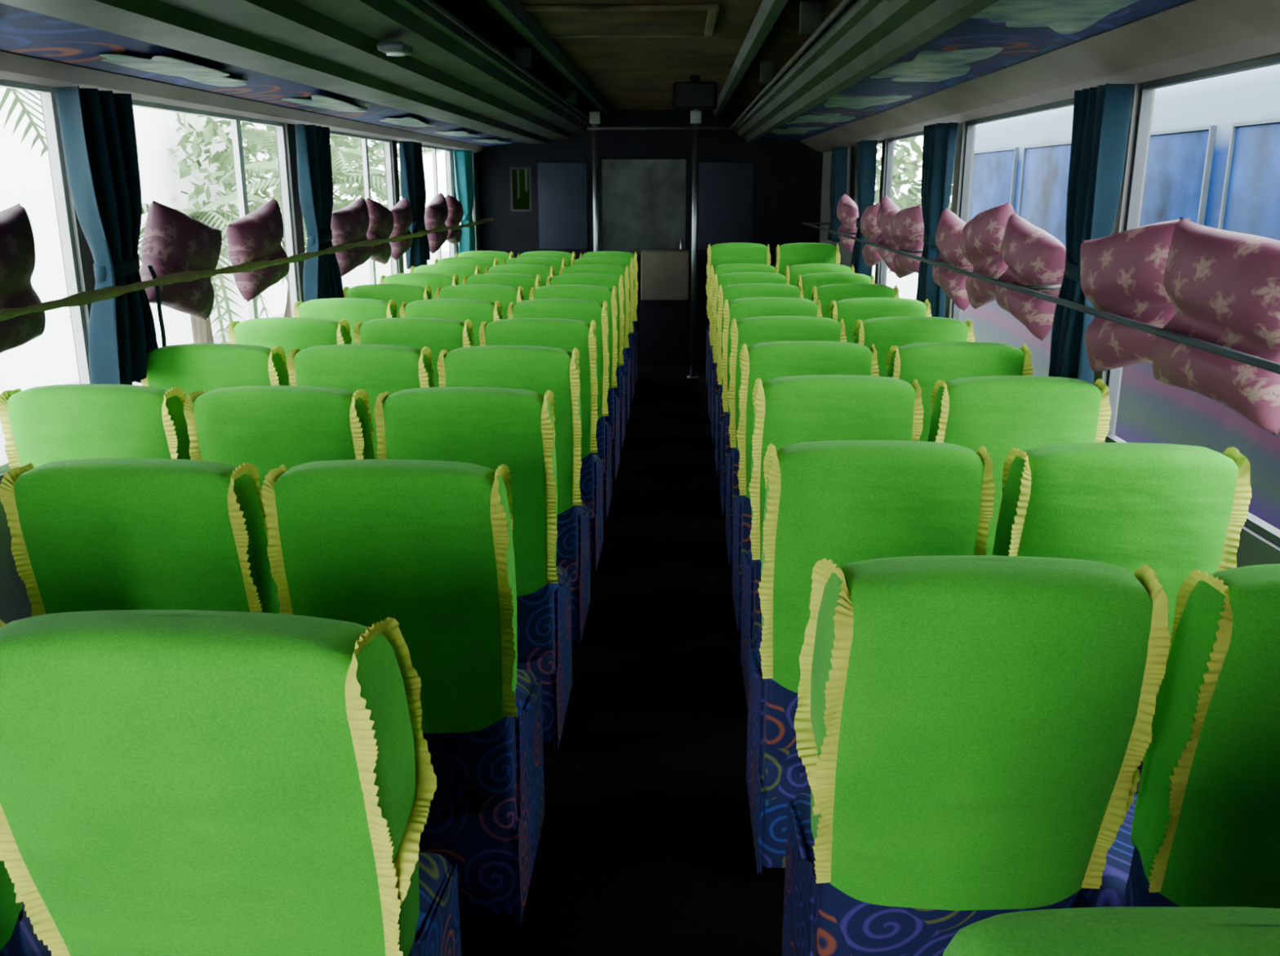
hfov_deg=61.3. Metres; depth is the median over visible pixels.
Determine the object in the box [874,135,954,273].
tree
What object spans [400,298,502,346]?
seat
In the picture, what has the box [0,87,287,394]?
sky
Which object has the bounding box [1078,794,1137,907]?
seat cushion
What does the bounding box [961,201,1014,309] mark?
pillow
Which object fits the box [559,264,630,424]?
seat
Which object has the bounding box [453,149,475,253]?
curtain
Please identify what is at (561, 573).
seat cushion
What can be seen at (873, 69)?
luggage rack
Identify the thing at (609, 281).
seat
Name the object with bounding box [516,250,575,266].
seat
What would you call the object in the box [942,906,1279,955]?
seat
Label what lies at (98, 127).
curtain
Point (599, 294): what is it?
seat
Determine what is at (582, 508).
seat cushion
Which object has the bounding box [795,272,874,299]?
seat
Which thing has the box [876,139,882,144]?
window
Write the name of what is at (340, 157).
palm tree
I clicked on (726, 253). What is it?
seat
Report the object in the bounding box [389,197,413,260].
pillow
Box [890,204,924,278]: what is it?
pillow
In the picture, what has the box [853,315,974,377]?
seat
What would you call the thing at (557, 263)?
seat
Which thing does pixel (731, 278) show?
seat
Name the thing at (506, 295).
seat
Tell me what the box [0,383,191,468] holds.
seat
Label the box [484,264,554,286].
seat
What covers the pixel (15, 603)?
wall
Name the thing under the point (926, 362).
seat
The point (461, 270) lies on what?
seat
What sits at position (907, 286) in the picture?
ground
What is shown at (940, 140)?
curtain
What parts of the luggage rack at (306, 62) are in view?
pale panel, pale panel, pale panel, pale panel, pale panel, rail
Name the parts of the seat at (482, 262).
ruffle trim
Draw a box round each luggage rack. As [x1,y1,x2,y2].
[0,0,613,152]
[712,0,1279,152]
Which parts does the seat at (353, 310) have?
ruffle trim, ruffle trim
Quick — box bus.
[960,64,1279,529]
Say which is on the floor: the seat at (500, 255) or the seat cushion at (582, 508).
the seat at (500, 255)
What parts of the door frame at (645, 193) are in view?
glass pane, handle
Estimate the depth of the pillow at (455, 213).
8.32 m
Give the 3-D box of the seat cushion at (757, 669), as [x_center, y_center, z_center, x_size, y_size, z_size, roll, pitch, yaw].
[0.508,0.537,2.810,0.406,0.110,0.345,0,15,2]
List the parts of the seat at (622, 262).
seat, backrest, ruffle trim, panel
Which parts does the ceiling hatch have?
hatch panel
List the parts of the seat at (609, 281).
ruffle trim, seat, backrest, seat, ruffle trim, panel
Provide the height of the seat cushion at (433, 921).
0.110 m
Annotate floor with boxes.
[459,357,785,955]
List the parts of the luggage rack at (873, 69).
rail, pale panel, pale panel, pale panel, pale panel, pale panel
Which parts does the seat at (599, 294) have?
ruffle trim, seat, backrest, seat, ruffle trim, panel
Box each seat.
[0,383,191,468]
[0,457,279,616]
[0,609,461,955]
[0,860,51,955]
[141,343,289,395]
[183,385,375,610]
[227,317,351,375]
[261,458,545,923]
[286,344,434,459]
[293,297,398,344]
[342,284,432,317]
[353,317,474,386]
[373,386,572,749]
[379,272,458,298]
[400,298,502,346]
[409,263,480,284]
[434,257,498,274]
[435,284,524,319]
[436,345,590,644]
[454,250,513,265]
[462,272,541,300]
[478,317,603,572]
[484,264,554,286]
[502,257,565,275]
[506,298,611,519]
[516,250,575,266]
[528,284,619,480]
[546,273,625,449]
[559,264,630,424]
[570,257,634,402]
[579,251,638,386]
[705,242,770,387]
[707,263,778,421]
[711,271,789,445]
[715,283,804,476]
[719,297,822,514]
[725,315,846,564]
[731,340,879,631]
[740,374,924,706]
[746,440,995,873]
[775,242,840,275]
[781,555,1169,955]
[784,263,854,286]
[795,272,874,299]
[810,283,899,318]
[829,297,931,342]
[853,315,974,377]
[886,341,1032,441]
[927,375,1111,555]
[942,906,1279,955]
[992,442,1251,794]
[1073,563,1279,908]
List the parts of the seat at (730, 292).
panel, ruffle trim, seat, backrest, seat, ruffle trim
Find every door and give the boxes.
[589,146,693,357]
[640,248,688,365]
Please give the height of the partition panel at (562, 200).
0.800 m
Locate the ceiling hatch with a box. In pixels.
[520,4,719,38]
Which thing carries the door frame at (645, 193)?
in the wall at (788, 181)
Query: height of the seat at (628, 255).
1.137 m
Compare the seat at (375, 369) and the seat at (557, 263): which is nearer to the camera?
the seat at (375, 369)
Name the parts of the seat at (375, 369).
ruffle trim, ruffle trim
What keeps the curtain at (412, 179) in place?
hanging from the luggage rack at (306, 62)
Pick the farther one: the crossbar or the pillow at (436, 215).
the crossbar
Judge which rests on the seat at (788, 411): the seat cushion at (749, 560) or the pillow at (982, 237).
the seat cushion at (749, 560)
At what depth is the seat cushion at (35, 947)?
1.78 m
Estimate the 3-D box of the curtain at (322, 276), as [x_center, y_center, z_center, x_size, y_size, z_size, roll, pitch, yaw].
[-1.597,-1.258,5.382,0.105,0.946,0.396,1,15,2]
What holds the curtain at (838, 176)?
hanging from the luggage rack at (873, 69)
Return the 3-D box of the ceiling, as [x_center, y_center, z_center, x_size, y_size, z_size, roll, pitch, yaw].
[-0.115,-1.906,4.308,3.410,0.080,12.100,1,15,2]
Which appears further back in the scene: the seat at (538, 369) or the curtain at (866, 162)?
the curtain at (866, 162)
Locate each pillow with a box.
[0,202,45,353]
[139,200,222,319]
[226,197,289,302]
[330,196,371,276]
[364,197,393,264]
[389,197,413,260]
[424,192,448,253]
[444,194,463,244]
[836,194,858,252]
[860,202,882,266]
[875,195,901,274]
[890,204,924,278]
[932,208,973,311]
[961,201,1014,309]
[995,212,1066,340]
[1080,217,1191,373]
[1152,217,1279,435]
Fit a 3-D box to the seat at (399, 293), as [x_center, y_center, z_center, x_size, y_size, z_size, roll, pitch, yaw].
[-1.345,-0.555,6.168,0.476,1.137,0.629,1,15,2]
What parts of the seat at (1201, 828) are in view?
seat, backrest, ruffle trim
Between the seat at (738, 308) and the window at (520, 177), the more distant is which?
the window at (520, 177)
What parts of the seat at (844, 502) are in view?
panel, ruffle trim, backrest, seat, seat, ruffle trim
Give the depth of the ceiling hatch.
4.49 m
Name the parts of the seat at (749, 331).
panel, ruffle trim, seat, backrest, seat, ruffle trim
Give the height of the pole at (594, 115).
2.310 m
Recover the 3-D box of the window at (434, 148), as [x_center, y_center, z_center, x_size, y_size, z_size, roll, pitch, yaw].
[-1.637,-1.997,8.303,0.030,1.080,1.830,1,15,2]
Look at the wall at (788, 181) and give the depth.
10.20 m
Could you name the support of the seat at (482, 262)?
on the floor
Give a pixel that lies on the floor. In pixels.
(646, 847)
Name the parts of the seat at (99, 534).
ruffle trim, ruffle trim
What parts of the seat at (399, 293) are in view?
ruffle trim, ruffle trim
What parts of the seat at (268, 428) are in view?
ruffle trim, ruffle trim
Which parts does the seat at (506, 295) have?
ruffle trim, ruffle trim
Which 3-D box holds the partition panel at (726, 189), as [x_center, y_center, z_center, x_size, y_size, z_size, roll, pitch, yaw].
[0.814,-2.579,10.253,0.520,0.800,0.015,1,15,2]
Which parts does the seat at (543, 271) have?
ruffle trim, ruffle trim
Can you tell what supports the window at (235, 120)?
in the wall at (15, 603)
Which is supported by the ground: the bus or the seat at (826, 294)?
the bus
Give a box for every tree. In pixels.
[0,86,47,158]
[69,193,288,343]
[168,112,401,317]
[218,126,440,284]
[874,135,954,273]
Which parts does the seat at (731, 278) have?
panel, ruffle trim, backrest, seat, ruffle trim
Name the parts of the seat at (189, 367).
ruffle trim, ruffle trim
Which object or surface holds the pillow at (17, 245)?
attached to the rail
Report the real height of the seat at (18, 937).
1.137 m
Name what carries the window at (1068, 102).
in the wall at (1254, 548)
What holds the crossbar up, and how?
attached to the pole at (594, 115)
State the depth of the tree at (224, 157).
18.43 m
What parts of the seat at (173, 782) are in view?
ruffle trim, ruffle trim, backrest, panel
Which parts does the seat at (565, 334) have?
ruffle trim, seat, backrest, seat, ruffle trim, panel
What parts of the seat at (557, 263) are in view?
ruffle trim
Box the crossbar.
[587,126,727,129]
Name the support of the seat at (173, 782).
on the floor
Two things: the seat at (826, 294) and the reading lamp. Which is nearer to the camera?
the reading lamp
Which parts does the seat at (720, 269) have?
panel, ruffle trim, backrest, seat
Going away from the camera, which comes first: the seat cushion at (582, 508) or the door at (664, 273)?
the seat cushion at (582, 508)
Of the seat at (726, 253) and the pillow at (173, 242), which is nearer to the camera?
the pillow at (173, 242)
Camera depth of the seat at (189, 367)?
3.57 m
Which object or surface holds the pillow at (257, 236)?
attached to the rail
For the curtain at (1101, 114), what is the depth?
3.22 m
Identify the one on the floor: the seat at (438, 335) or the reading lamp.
the seat at (438, 335)
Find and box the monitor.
[672,75,717,109]
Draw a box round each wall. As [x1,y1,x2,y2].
[0,86,481,624]
[477,109,822,358]
[819,83,1279,567]
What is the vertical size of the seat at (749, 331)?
1.137 m
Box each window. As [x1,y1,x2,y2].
[0,78,90,473]
[132,99,297,319]
[329,129,397,284]
[396,140,454,260]
[509,167,532,211]
[802,52,1279,546]
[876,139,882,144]
[880,130,923,284]
[951,97,1074,319]
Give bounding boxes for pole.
[589,102,600,251]
[686,109,701,378]
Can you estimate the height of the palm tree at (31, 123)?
3.838 m
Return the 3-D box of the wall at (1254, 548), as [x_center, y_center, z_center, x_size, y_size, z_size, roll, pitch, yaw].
[1.539,-0.733,4.567,0.060,2.320,11.900,1,15,2]
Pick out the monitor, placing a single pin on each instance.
(695, 94)
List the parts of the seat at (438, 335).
ruffle trim, ruffle trim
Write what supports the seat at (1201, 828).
on the floor
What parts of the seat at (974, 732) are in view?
panel, ruffle trim, backrest, ruffle trim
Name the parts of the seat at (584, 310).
ruffle trim, seat, backrest, seat, ruffle trim, panel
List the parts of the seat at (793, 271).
ruffle trim, ruffle trim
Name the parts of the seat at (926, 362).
ruffle trim, ruffle trim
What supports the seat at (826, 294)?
on the floor
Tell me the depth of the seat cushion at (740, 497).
4.32 m
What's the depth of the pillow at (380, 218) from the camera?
6.25 m
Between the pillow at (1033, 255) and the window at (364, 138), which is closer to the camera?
the pillow at (1033, 255)
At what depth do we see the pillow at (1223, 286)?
2.30 m
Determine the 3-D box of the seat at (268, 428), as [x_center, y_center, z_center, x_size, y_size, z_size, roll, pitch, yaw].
[-0.948,0.241,3.239,0.476,1.137,0.629,1,15,2]
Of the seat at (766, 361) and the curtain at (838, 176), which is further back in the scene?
the curtain at (838, 176)
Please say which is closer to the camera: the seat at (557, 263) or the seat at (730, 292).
the seat at (730, 292)
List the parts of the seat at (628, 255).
seat, backrest, panel, ruffle trim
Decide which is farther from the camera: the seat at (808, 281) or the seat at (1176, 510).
the seat at (808, 281)
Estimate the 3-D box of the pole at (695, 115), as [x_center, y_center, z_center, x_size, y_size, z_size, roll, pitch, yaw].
[0.465,-2.000,9.249,0.100,2.310,0.100,1,15,2]
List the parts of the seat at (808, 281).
ruffle trim, ruffle trim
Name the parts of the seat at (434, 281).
ruffle trim, ruffle trim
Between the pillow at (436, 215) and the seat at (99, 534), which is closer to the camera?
the seat at (99, 534)
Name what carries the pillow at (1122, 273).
attached to the window at (1261, 527)
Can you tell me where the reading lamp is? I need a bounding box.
[377,40,413,56]
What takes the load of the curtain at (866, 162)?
hanging from the luggage rack at (873, 69)
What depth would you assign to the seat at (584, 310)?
5.01 m
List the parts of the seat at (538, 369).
ruffle trim, seat, backrest, seat, ruffle trim, panel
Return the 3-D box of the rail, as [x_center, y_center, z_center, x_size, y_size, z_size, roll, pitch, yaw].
[-1.465,-1.035,4.955,0.017,0.048,9.600,1,15,2]
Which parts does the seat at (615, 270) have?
ruffle trim, seat, backrest, seat, ruffle trim, panel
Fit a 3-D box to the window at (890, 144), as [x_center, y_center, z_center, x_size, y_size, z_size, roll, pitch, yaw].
[1.603,-1.450,6.289,0.030,1.080,1.880,1,15,2]
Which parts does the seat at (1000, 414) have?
ruffle trim, ruffle trim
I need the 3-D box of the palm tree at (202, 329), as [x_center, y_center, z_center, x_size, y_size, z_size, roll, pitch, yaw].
[-3.023,-0.648,7.559,1.376,2.593,1.365,1,15,2]
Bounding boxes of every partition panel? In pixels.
[537,162,587,248]
[697,162,754,248]
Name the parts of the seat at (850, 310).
ruffle trim, ruffle trim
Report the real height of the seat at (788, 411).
1.137 m
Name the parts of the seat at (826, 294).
ruffle trim, ruffle trim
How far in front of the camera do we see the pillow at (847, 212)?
7.62 m
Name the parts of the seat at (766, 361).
panel, seat, ruffle trim, backrest, seat, ruffle trim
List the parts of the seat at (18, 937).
seat, backrest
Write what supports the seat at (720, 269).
on the floor
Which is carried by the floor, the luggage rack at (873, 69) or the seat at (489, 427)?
the seat at (489, 427)
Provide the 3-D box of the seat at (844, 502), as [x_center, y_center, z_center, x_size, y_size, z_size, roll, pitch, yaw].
[0.498,0.407,2.628,0.479,1.137,0.632,0,15,2]
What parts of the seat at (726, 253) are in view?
panel, ruffle trim, seat, ruffle trim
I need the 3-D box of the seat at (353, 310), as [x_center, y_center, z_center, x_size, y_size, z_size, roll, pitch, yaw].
[-1.371,-0.358,5.444,0.476,1.137,0.629,1,15,2]
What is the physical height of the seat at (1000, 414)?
1.137 m
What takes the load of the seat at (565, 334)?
on the floor
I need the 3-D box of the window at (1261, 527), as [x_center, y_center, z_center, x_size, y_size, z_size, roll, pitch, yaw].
[1.416,-1.071,4.895,0.304,1.080,9.500,1,15,2]
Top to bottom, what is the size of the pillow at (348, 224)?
0.414 m
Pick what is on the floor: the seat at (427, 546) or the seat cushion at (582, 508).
the seat at (427, 546)
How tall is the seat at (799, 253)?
1.137 m
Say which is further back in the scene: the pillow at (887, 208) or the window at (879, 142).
the window at (879, 142)
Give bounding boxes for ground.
[0,251,918,461]
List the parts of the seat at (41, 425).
ruffle trim, ruffle trim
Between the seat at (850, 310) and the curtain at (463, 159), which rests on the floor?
the seat at (850, 310)
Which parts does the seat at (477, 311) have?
ruffle trim, ruffle trim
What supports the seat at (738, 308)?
on the floor
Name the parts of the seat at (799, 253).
ruffle trim, ruffle trim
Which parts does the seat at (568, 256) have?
ruffle trim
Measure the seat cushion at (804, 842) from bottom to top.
0.110 m
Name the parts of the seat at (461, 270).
ruffle trim, ruffle trim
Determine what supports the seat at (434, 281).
on the floor
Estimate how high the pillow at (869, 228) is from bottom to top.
0.406 m
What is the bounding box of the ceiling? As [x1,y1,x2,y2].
[434,0,842,110]
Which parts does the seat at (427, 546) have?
ruffle trim, seat, seat, backrest, ruffle trim, panel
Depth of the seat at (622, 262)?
7.93 m
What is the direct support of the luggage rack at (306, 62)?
attached to the wall at (15, 603)
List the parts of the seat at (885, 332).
ruffle trim, ruffle trim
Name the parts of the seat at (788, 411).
panel, ruffle trim, seat, backrest, seat, ruffle trim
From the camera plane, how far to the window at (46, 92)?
3.38 m
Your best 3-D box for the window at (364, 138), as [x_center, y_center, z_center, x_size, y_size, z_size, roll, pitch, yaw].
[-1.705,-1.479,6.399,0.030,1.080,1.880,1,15,2]
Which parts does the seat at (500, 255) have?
ruffle trim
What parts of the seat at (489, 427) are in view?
ruffle trim, seat, seat, backrest, ruffle trim, panel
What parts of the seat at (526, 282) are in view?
ruffle trim, ruffle trim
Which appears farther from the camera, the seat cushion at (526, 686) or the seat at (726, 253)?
the seat at (726, 253)
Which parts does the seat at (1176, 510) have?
ruffle trim, seat, seat, backrest, ruffle trim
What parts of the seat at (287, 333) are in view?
ruffle trim, ruffle trim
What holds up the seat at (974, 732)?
on the floor
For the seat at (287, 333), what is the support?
on the floor
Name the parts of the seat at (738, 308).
panel, ruffle trim, seat, backrest, seat, ruffle trim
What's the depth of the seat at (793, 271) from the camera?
7.22 m
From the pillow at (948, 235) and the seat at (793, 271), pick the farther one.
the seat at (793, 271)
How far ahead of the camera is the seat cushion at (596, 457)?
4.95 m
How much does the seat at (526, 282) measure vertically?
1.137 m
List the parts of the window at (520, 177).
glass pane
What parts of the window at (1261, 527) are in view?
window rail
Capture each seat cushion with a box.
[19,901,51,955]
[414,853,449,941]
[514,669,536,726]
[553,565,566,591]
[577,501,586,513]
[594,453,599,462]
[737,493,742,502]
[746,548,754,564]
[754,642,762,675]
[794,789,815,863]
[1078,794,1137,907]
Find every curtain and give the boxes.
[53,85,166,385]
[294,124,344,302]
[399,141,430,269]
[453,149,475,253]
[827,146,848,241]
[850,140,877,276]
[915,122,958,317]
[1048,83,1133,384]

